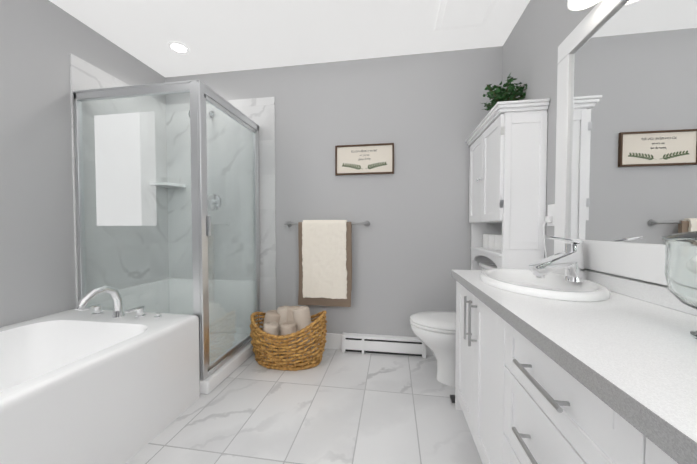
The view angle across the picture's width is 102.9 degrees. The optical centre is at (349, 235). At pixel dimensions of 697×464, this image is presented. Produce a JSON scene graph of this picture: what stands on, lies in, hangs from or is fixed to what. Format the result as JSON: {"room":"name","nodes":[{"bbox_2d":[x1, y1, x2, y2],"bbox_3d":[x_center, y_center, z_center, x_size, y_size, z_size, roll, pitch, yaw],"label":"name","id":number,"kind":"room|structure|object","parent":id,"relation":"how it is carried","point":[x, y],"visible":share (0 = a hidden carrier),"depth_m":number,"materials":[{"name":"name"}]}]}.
{"room":"bathroom","nodes":[
{"label":"bathroom","id":0,"kind":"room"},
{"bbox_2d":[0,0,165,326],"bbox_3d":[-2.029,-0.211,1.111,0.120,2.465,3.115,0,2,9],"label":"wall","id":1,"kind":"structure","parent":0,"point":[41,41],"depth_m":1.68,"materials":[{"name":"grey paint"}]},
{"bbox_2d":[70,54,168,305],"bbox_3d":[-1.787,-0.111,2.248,0.012,2.205,0.776,0,2,9],"label":"wall tile","id":2,"kind":"structure","parent":1,"relation":"attached to","point":[84,75],"depth_m":2.22,"materials":[{"name":"tile"}]},
{"bbox_2d":[49,0,529,77],"bbox_3d":[-0.500,-1.498,0.901,3.195,0.120,3.235,0,2,9],"label":"ceiling","id":3,"kind":"structure","parent":0,"point":[216,36],"depth_m":1.99,"materials":[{"name":"white paint"}]},
{"bbox_2d":[167,41,190,54],"bbox_3d":[-1.337,-1.467,2.176,0.160,0.007,0.160,0,2,9],"label":"recessed light","id":4,"kind":"object","parent":3,"relation":"in","point":[179,48],"visible":1,"depth_m":2.17,"materials":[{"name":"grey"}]},
{"bbox_2d":[435,0,496,30],"bbox_3d":[0.747,-1.452,1.780,0.344,0.016,0.344,0,2,9],"label":"ceiling vent","id":5,"kind":"object","parent":3,"relation":"in","point":[454,14],"visible":1,"depth_m":1.81,"materials":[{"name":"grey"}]},
{"bbox_2d":[125,348,482,463],"bbox_3d":[-0.500,1.086,0.969,3.195,0.120,3.235,0,2,9],"label":"floor","id":6,"kind":"structure","parent":0,"point":[336,406],"depth_m":1.52,"materials":[{"name":"tile"}]},
{"bbox_2d":[0,285,199,463],"bbox_3d":[-1.503,0.662,1.056,0.937,0.723,1.520,0,2,9],"label":"bathtub","id":7,"kind":"object","parent":6,"relation":"on","point":[81,383],"visible":1,"depth_m":1.32,"materials":[{"name":"white ceramic"}]},
{"bbox_2d":[73,80,259,393],"bbox_3d":[-1.304,-0.065,2.173,0.961,2.118,0.777,0,2,9],"label":"shower enclosure","id":8,"kind":"object","parent":6,"relation":"on","point":[223,310],"visible":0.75,"depth_m":1.85,"materials":[{"name":"clear glass"}]},
{"bbox_2d":[250,306,326,370],"bbox_3d":[-0.483,0.779,2.190,0.619,0.426,0.397,0,2,9],"label":"basket","id":9,"kind":"object","parent":6,"relation":"on","point":[287,336],"visible":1,"depth_m":2.07,"materials":[{"name":"wicker"}]},
{"bbox_2d":[341,332,425,357],"bbox_3d":[0.279,0.916,2.322,0.694,0.149,0.070,0,2,9],"label":"baseboard heater","id":10,"kind":"object","parent":6,"relation":"on","point":[385,344],"visible":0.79,"depth_m":2.30,"materials":[{"name":"white metal"}]},
{"bbox_2d":[450,395,454,402],"bbox_3d":[0.729,0.857,1.671,0.229,0.300,0.106,0,2,9],"label":"pedal bin","id":11,"kind":"object","parent":6,"relation":"on","point":[452,397],"visible":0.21,"depth_m":1.68,"materials":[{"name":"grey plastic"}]},
{"bbox_2d":[410,263,496,386],"bbox_3d":[0.774,0.604,1.905,0.710,0.795,0.420,0,2,9],"label":"toilet","id":12,"kind":"object","parent":6,"relation":"on","point":[434,332],"visible":0.35,"depth_m":1.84,"materials":[{"name":"white ceramic"}]},
{"bbox_2d":[465,98,549,269],"bbox_3d":[1.001,0.127,1.876,0.270,1.750,0.688,0,2,9],"label":"tall cabinet","id":13,"kind":"object","parent":6,"relation":"on","point":[506,141],"visible":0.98,"depth_m":1.56,"materials":[{"name":"white painted wood"},{"name":"brushed metal"}]},
{"bbox_2d":[482,73,527,110],"bbox_3d":[1.030,-0.888,1.861,0.304,0.276,0.340,0,2,9],"label":"plant","id":14,"kind":"object","parent":13,"relation":"on","point":[508,93],"visible":0.69,"depth_m":1.80,"materials":[{"name":"green plant"}]},
{"bbox_2d":[451,276,690,463],"bbox_3d":[0.699,0.647,0.726,0.508,0.770,1.724,0,2,9],"label":"bathroom vanity","id":15,"kind":"object","parent":6,"relation":"on","point":[519,403],"depth_m":0.74,"materials":[{"name":"white wood"}]},
{"bbox_2d":[451,270,696,463],"bbox_3d":[0.705,0.242,0.720,0.498,0.040,1.736,0,2,9],"label":"countertop","id":16,"kind":"structure","parent":15,"relation":"on","point":[643,357],"depth_m":0.56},
{"bbox_2d":[463,268,654,303],"bbox_3d":[0.802,0.278,1.206,0.416,0.193,0.600,0,2,9],"label":"sink","id":17,"kind":"object","parent":16,"relation":"in","point":[515,283],"depth_m":1.05,"materials":[{"name":"white ceramic"}]},
{"bbox_2d":[527,236,594,279],"bbox_3d":[0.894,0.097,1.187,0.210,0.191,0.080,0,2,9],"label":"faucet","id":18,"kind":"object","parent":16,"relation":"on","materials":[{"name":"silver metal"}]},
{"bbox_2d":[661,231,696,338],"bbox_3d":[0.801,0.073,0.577,0.208,0.303,0.208,0,2,9],"label":"jar","id":19,"kind":"object","parent":16,"relation":"on","point":[681,263],"visible":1,"depth_m":0.59,"materials":[{"name":"clear glass"}]},
{"bbox_2d":[165,46,502,336],"bbox_3d":[-0.262,-0.247,2.474,3.195,2.465,0.120,0,2,9],"label":"wall","id":20,"kind":"structure","parent":0,"point":[425,113],"depth_m":2.33,"materials":[{"name":"grey paint"}]},
{"bbox_2d":[166,97,275,327],"bbox_3d":[-1.196,-0.119,2.555,1.085,2.205,0.012,0,2,9],"label":"wall tile","id":21,"kind":"structure","parent":20,"relation":"attached to","point":[260,112],"depth_m":2.52,"materials":[{"name":"tile"}]},
{"bbox_2d":[284,220,369,306],"bbox_3d":[-0.201,0.231,2.360,0.736,0.726,0.108,0,2,9],"label":"towel rail","id":22,"kind":"object","parent":20,"relation":"attached to","point":[325,262],"visible":1,"depth_m":2.32,"materials":[{"name":"beige fabric"}]},
{"bbox_2d":[335,143,393,174],"bbox_3d":[0.123,-0.638,2.331,0.492,0.248,0.022,0,2,9],"label":"picture frame","id":23,"kind":"object","parent":20,"relation":"attached to","point":[363,159],"visible":1,"depth_m":2.33,"materials":[{"name":"beige paper"}]},
{"bbox_2d":[315,332,433,355],"bbox_3d":[0.265,0.922,2.355,1.868,0.135,0.014,0,2,9],"label":"baseboard","id":24,"kind":"structure","parent":20,"relation":"attached to","point":[333,340],"depth_m":2.41,"materials":[{"name":"white"}]},
{"bbox_2d":[501,0,667,286],"bbox_3d":[1.010,-0.199,0.640,0.120,2.465,3.115,0,2,9],"label":"wall","id":25,"kind":"structure","parent":0,"point":[542,30],"depth_m":1.55,"materials":[{"name":"grey paint"}]},
{"bbox_2d":[542,204,554,257],"bbox_3d":[1.054,-0.017,1.481,0.047,0.298,0.072,0,2,9],"label":"electrical outlet plate","id":26,"kind":"object","parent":25,"relation":"attached to","point":[550,219],"visible":0.83,"depth_m":1.47,"materials":[{"name":"white plastic"}]},
{"bbox_2d":[568,0,600,10],"bbox_3d":[0.895,-1.053,0.780,0.152,0.275,0.837,0,2,9],"label":"sconce","id":27,"kind":"object","parent":25,"relation":"attached to","point":[575,5],"visible":1,"depth_m":1.13,"materials":[{"name":"white glass"}]},
{"bbox_2d":[554,0,696,285],"bbox_3d":[0.930,-0.384,0.607,0.024,1.082,1.614,0,2,9],"label":"mirror","id":28,"kind":"object","parent":25,"relation":"attached to","point":[626,167],"visible":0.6,"depth_m":0.99,"materials":[{"name":"white mirror"}]},
{"bbox_2d":[591,272,696,315],"bbox_3d":[0.944,0.193,0.682,0.015,0.060,1.736,0,2,9],"label":"backsplash","id":29,"kind":"structure","parent":25,"relation":"attached to","point":[663,296],"depth_m":0.88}
]}

